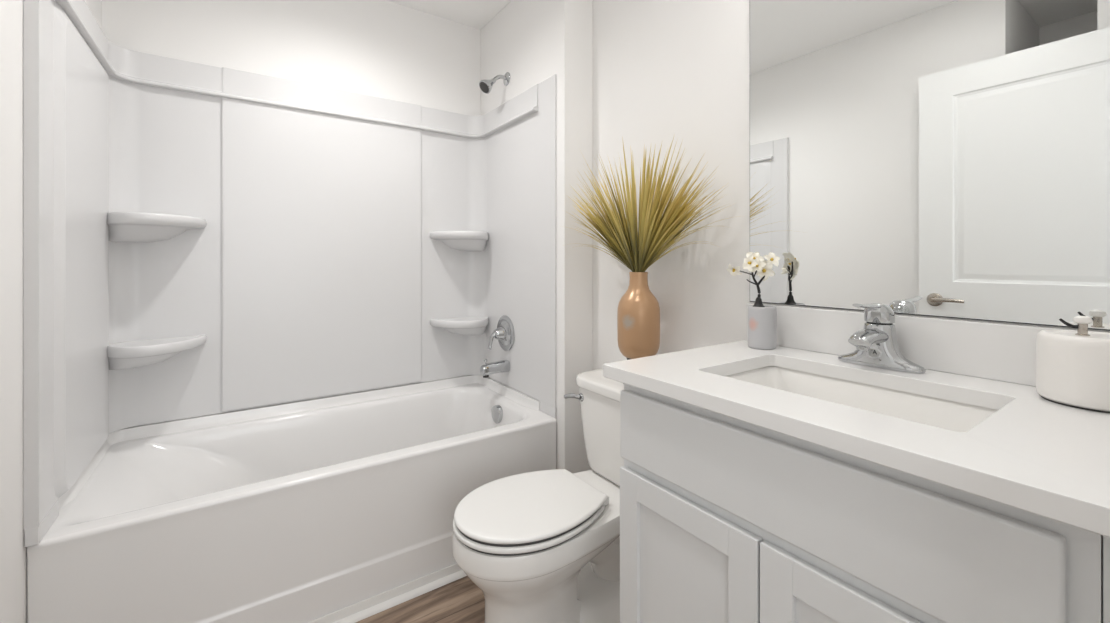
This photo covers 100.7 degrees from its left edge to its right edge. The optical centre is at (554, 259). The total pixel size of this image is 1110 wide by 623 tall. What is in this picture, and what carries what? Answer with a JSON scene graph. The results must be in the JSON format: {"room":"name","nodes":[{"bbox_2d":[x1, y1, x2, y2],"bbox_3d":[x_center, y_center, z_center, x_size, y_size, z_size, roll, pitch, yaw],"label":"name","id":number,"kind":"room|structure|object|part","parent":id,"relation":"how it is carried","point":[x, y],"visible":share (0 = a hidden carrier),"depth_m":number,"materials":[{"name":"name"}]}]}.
{"room":"bathroom","nodes":[
{"label":"bathroom","id":0,"kind":"room"},
{"bbox_2d":[0,0,101,622],"bbox_3d":[-1.213,-0.065,0.930,0.120,2.440,1.779,0,0,-35],"label":"wall","id":1,"kind":"structure","parent":0,"point":[13,553],"depth_m":1.02,"materials":[{"name":"white paint"}]},
{"bbox_2d":[102,0,480,426],"bbox_3d":[-1.012,-0.065,2.225,1.970,2.440,0.120,0,0,-35],"label":"wall","id":2,"kind":"structure","parent":0,"point":[385,49],"depth_m":2.12,"materials":[{"name":"white paint"}]},
{"bbox_2d":[23,0,555,546],"bbox_3d":[-0.825,-0.060,1.815,1.525,1.460,0.757,0,0,-35],"label":"shower surround","id":3,"kind":"object","parent":2,"relation":"attached to","point":[199,239],"visible":1,"depth_m":1.92,"materials":[{"name":"white plastic"}]},
{"bbox_3d":[-1.416,-0.081,1.350,0.025,1.419,0.664,0,0,-35],"label":"panel","id":4,"kind":"part","parent":3,"relation":"part of","materials":[{"name":"white plastic"}]},
{"bbox_3d":[-1.426,-0.026,1.398,0.015,1.307,0.542,0,0,-35],"label":"raised panel","id":5,"kind":"part","parent":3,"relation":"part of","materials":[{"name":"white plastic"}]},
{"bbox_2d":[107,334,206,369],"bbox_3d":[-1.467,0.349,1.694,0.287,0.100,0.215,0,0,-35],"label":"corner shelf","id":6,"kind":"object","parent":3,"relation":"attached to","point":[138,351],"depth_m":1.70,"materials":[{"name":"white plastic"}]},
{"bbox_2d":[107,212,206,242],"bbox_3d":[-1.467,-0.115,1.694,0.287,0.100,0.215,0,0,-35],"label":"corner shelf","id":7,"kind":"object","parent":3,"relation":"attached to","point":[122,227],"depth_m":1.66,"materials":[{"name":"white plastic"}]},
{"bbox_3d":[-1.014,-0.081,2.089,1.522,1.419,0.093,0,0,-35],"label":"panel","id":8,"kind":"part","parent":3,"relation":"part of","materials":[{"name":"white plastic"}]},
{"bbox_3d":[-1.025,-0.085,2.122,0.828,1.411,0.012,0,0,-35],"label":"raised panel","id":9,"kind":"part","parent":3,"relation":"part of","materials":[{"name":"white plastic"}]},
{"bbox_2d":[430,317,487,334],"bbox_3d":[-0.475,0.355,2.386,0.287,0.100,0.205,0,0,-35],"label":"corner shelf","id":10,"kind":"object","parent":3,"relation":"attached to","point":[438,325],"depth_m":2.38,"materials":[{"name":"white plastic"}]},
{"bbox_2d":[430,231,487,250],"bbox_3d":[-0.475,-0.097,2.386,0.287,0.100,0.205,0,0,-35],"label":"corner shelf","id":11,"kind":"object","parent":3,"relation":"attached to","point":[439,240],"depth_m":2.38,"materials":[{"name":"white plastic"}]},
{"bbox_2d":[480,359,509,377],"bbox_3d":[-0.294,0.521,2.246,0.145,0.087,0.052,0,0,-35],"label":"tub spout","id":12,"kind":"object","parent":3,"relation":"attached to","point":[501,366],"visible":1,"depth_m":2.22,"materials":[{"name":"silver metal"}]},
{"bbox_2d":[488,315,514,350],"bbox_3d":[-0.284,0.366,2.277,0.092,0.178,0.178,0,0,-35],"label":"shower valve","id":13,"kind":"object","parent":3,"relation":"attached to","point":[505,334],"visible":1,"depth_m":2.26,"materials":[{"name":"silver metal"}]},
{"bbox_3d":[-0.304,0.397,2.271,0.054,0.090,0.025,0,0,-16],"label":"lever","id":14,"kind":"part","parent":13,"relation":"part of","materials":[{"name":"silver metal"}]},
{"bbox_3d":[-0.180,-0.081,2.217,0.007,1.419,0.644,0,0,-35],"label":"panel","id":15,"kind":"part","parent":3,"relation":"part of","materials":[{"name":"white plastic"}]},
{"bbox_2d":[307,563,466,622],"bbox_3d":[-0.608,1.132,1.499,1.520,0.046,0.024,0,0,-35],"label":"trim","id":16,"kind":"structure","parent":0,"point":[368,607],"depth_m":1.54,"materials":[{"name":"white"}]},
{"bbox_2d":[356,576,484,622],"bbox_3d":[-0.223,1.180,0.454,2.650,0.050,4.000,0,0,-35],"label":"floor","id":17,"kind":"structure","parent":0,"point":[461,600],"depth_m":1.52,"materials":[{"name":"wood"}]},
{"bbox_2d":[27,375,555,622],"bbox_3d":[-0.829,0.893,1.818,1.520,0.524,0.749,0,0,-35],"label":"bathtub","id":18,"kind":"object","parent":17,"relation":"on","point":[305,511],"visible":0.94,"depth_m":1.51,"materials":[{"name":"white plastic"}]},
{"bbox_3d":[-0.277,0.737,2.198,0.026,0.084,0.084,0,0,-35],"label":"overflow plate","id":19,"kind":"part","parent":18,"relation":"part of","materials":[{"name":"silver metal"}]},
{"bbox_2d":[452,369,623,622],"bbox_3d":[0.039,0.793,1.485,0.764,0.724,0.459,0,0,-35],"label":"toilet","id":20,"kind":"object","parent":17,"relation":"on","point":[543,546],"visible":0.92,"depth_m":1.35,"materials":[{"name":"white ceramic"}]},
{"bbox_3d":[-0.093,0.757,1.383,0.428,0.016,0.360,0,0,-35],"label":"seat","id":21,"kind":"part","parent":20,"relation":"part of","materials":[{"name":"white plastic"}]},
{"bbox_3d":[-0.083,0.733,1.390,0.445,0.018,0.356,0,0,-35],"label":"lid","id":22,"kind":"part","parent":20,"relation":"part of","materials":[{"name":"white plastic"}]},
{"bbox_3d":[-0.005,0.964,1.444,0.645,0.382,0.354,0,0,-35],"label":"bowl","id":23,"kind":"part","parent":20,"relation":"part of","materials":[{"name":"white ceramic"}]},
{"bbox_3d":[0.072,0.512,1.728,0.098,0.037,0.025,0,0,41],"label":"flush lever","id":24,"kind":"part","parent":20,"relation":"part of","materials":[{"name":"silver metal"}]},
{"bbox_3d":[0.267,0.452,1.632,0.221,0.040,0.442,0,0,-35],"label":"tank lid","id":25,"kind":"part","parent":20,"relation":"part of","materials":[{"name":"white ceramic"}]},
{"bbox_3d":[0.271,0.621,1.635,0.202,0.298,0.412,0,0,-35],"label":"tank","id":26,"kind":"part","parent":20,"relation":"part of","materials":[{"name":"white ceramic"}]},
{"bbox_2d":[617,272,659,383],"bbox_3d":[0.291,0.236,1.600,0.147,0.389,0.147,0,0,-35],"label":"flower vase","id":27,"kind":"object","parent":20,"relation":"on","point":[638,312],"visible":0.77,"depth_m":1.54,"materials":[{"name":"orange"}]},
{"bbox_2d":[567,134,739,271],"bbox_3d":[0.266,-0.170,1.558,0.334,0.493,0.817,0,0,-35],"label":"dried grass","id":28,"kind":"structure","parent":27,"relation":"in","point":[637,245],"depth_m":1.50,"materials":[{"name":"yellow plant"}]},
{"bbox_2d":[620,383,1109,622],"bbox_3d":[0.590,0.713,0.889,0.542,0.884,0.779,0,0,-35],"label":"vanity cabinet","id":29,"kind":"object","parent":17,"relation":"on","point":[724,519],"visible":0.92,"depth_m":0.71,"materials":[{"name":"white paint"}]},
{"bbox_3d":[0.254,0.754,0.920,0.007,0.462,0.238,0,0,-35],"label":"door panel","id":30,"kind":"part","parent":29,"relation":"part of","materials":[{"name":"white paint"}]},
{"bbox_3d":[0.251,0.754,0.918,0.017,0.562,0.338,0,0,-35],"label":"cabinet door","id":31,"kind":"part","parent":29,"relation":"part of","materials":[{"name":"white paint"}]},
{"bbox_3d":[0.451,0.754,0.636,0.007,0.462,0.245,0,0,-35],"label":"door panel","id":32,"kind":"part","parent":29,"relation":"part of","materials":[{"name":"white paint"}]},
{"bbox_3d":[0.448,0.754,0.633,0.017,0.562,0.345,0,0,-35],"label":"cabinet door","id":33,"kind":"part","parent":29,"relation":"part of","materials":[{"name":"white paint"}]},
{"bbox_2d":[603,303,1109,537],"bbox_3d":[0.575,0.199,0.896,0.571,0.142,0.811,0,0,-35],"label":"countertop","id":34,"kind":"structure","parent":29,"relation":"on","point":[1037,455],"depth_m":0.77,"materials":[{"name":"white stone"}]},
{"bbox_2d":[727,252,779,349],"bbox_3d":[0.548,0.109,1.261,0.140,0.263,0.072,0,0,-12],"label":"potted orchid","id":35,"kind":"object","parent":34,"relation":"on","point":[762,319],"visible":1,"depth_m":1.25,"materials":[{"name":"white"}]},
{"bbox_3d":[0.548,0.067,1.270,0.096,0.132,0.031,0,0,16],"label":"stem","id":36,"kind":"part","parent":35,"relation":"part of","materials":[{"name":"black"}]},
{"bbox_3d":[0.569,0.184,1.265,0.070,0.114,0.070,0,0,-35],"label":"pot","id":37,"kind":"part","parent":35,"relation":"part of","materials":[{"name":"white ceramic"}]},
{"bbox_2d":[725,366,997,431],"bbox_3d":[0.562,0.346,0.912,0.350,0.149,0.518,0,0,-35],"label":"undermount sink","id":38,"kind":"object","parent":34,"relation":"in","point":[932,411],"visible":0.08,"depth_m":0.99,"materials":[{"name":"white ceramic"}]},
{"bbox_2d":[838,303,925,373],"bbox_3d":[0.702,0.167,1.021,0.142,0.148,0.171,0,0,-35],"label":"faucet","id":39,"kind":"object","parent":34,"relation":"on","point":[876,344],"visible":1,"depth_m":1.02,"materials":[{"name":"silver metal"}]},
{"bbox_3d":[0.688,0.104,1.012,0.108,0.023,0.030,0,0,-35],"label":"lever","id":40,"kind":"part","parent":39,"relation":"part of","materials":[{"name":"silver metal"}]},
{"bbox_3d":[0.693,0.172,1.015,0.118,0.039,0.051,0,0,-35],"label":"spout","id":41,"kind":"part","parent":39,"relation":"part of","materials":[{"name":"silver metal"}]},
{"bbox_3d":[0.736,0.120,1.044,0.062,0.044,0.058,0,0,-35],"label":"handle","id":42,"kind":"part","parent":39,"relation":"part of","materials":[{"name":"silver metal"}]},
{"bbox_2d":[1036,316,1109,412],"bbox_3d":[0.901,0.168,0.772,0.130,0.146,0.130,0,0,-35],"label":"soap dispenser","id":43,"kind":"object","parent":34,"relation":"on","point":[1073,366],"visible":1,"depth_m":0.75,"materials":[{"name":"white ceramic"}]},
{"bbox_3d":[0.895,0.117,0.780,0.017,0.022,0.017,0,0,-35],"label":"pump stem","id":44,"kind":"part","parent":43,"relation":"part of","materials":[{"name":"beige metal"}]},
{"bbox_2d":[387,0,511,29],"bbox_3d":[-0.223,-1.310,0.454,2.650,0.050,4.000,0,0,-35],"label":"ceiling","id":45,"kind":"structure","parent":0,"point":[473,13],"depth_m":2.35,"materials":[{"name":"white paint"}]},
{"bbox_2d":[481,0,592,472],"bbox_3d":[-0.126,-0.065,2.279,0.152,2.440,0.800,0,0,-35],"label":"wall","id":46,"kind":"structure","parent":0,"point":[534,41],"depth_m":1.95,"materials":[{"name":"white paint"}]},
{"bbox_2d":[479,72,509,93],"bbox_3d":[-0.301,-0.878,2.266,0.150,0.128,0.071,0,0,-35],"label":"sprayer","id":47,"kind":"object","parent":46,"relation":"attached to","point":[485,85],"visible":1,"depth_m":2.25,"materials":[{"name":"silver metal"}]},
{"bbox_3d":[-0.277,-0.898,2.286,0.085,0.048,0.018,0,0,-35],"label":"shower arm","id":48,"kind":"part","parent":47,"relation":"part of","materials":[{"name":"silver metal"}]},
{"bbox_2d":[593,0,1109,369],"bbox_3d":[0.460,-0.065,1.672,0.120,2.440,2.465,0,0,-35],"label":"wall","id":49,"kind":"structure","parent":0,"point":[662,69],"depth_m":1.60,"materials":[{"name":"white paint"}]},
{"bbox_2d":[746,303,1108,385],"bbox_3d":[0.805,0.184,1.048,0.019,0.113,0.799,0,0,-35],"label":"backsplash","id":50,"kind":"structure","parent":49,"relation":"attached to","point":[994,351],"depth_m":0.99,"materials":[{"name":"white stone"}]},
{"bbox_2d":[750,0,1109,330],"bbox_3d":[0.811,-0.350,1.054,0.004,0.950,0.794,0,0,-35],"label":"wall mirror","id":51,"kind":"object","parent":49,"relation":"attached to","point":[934,158],"visible":1,"depth_m":1.02,"materials":[{"name":"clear mirror"}]}
]}

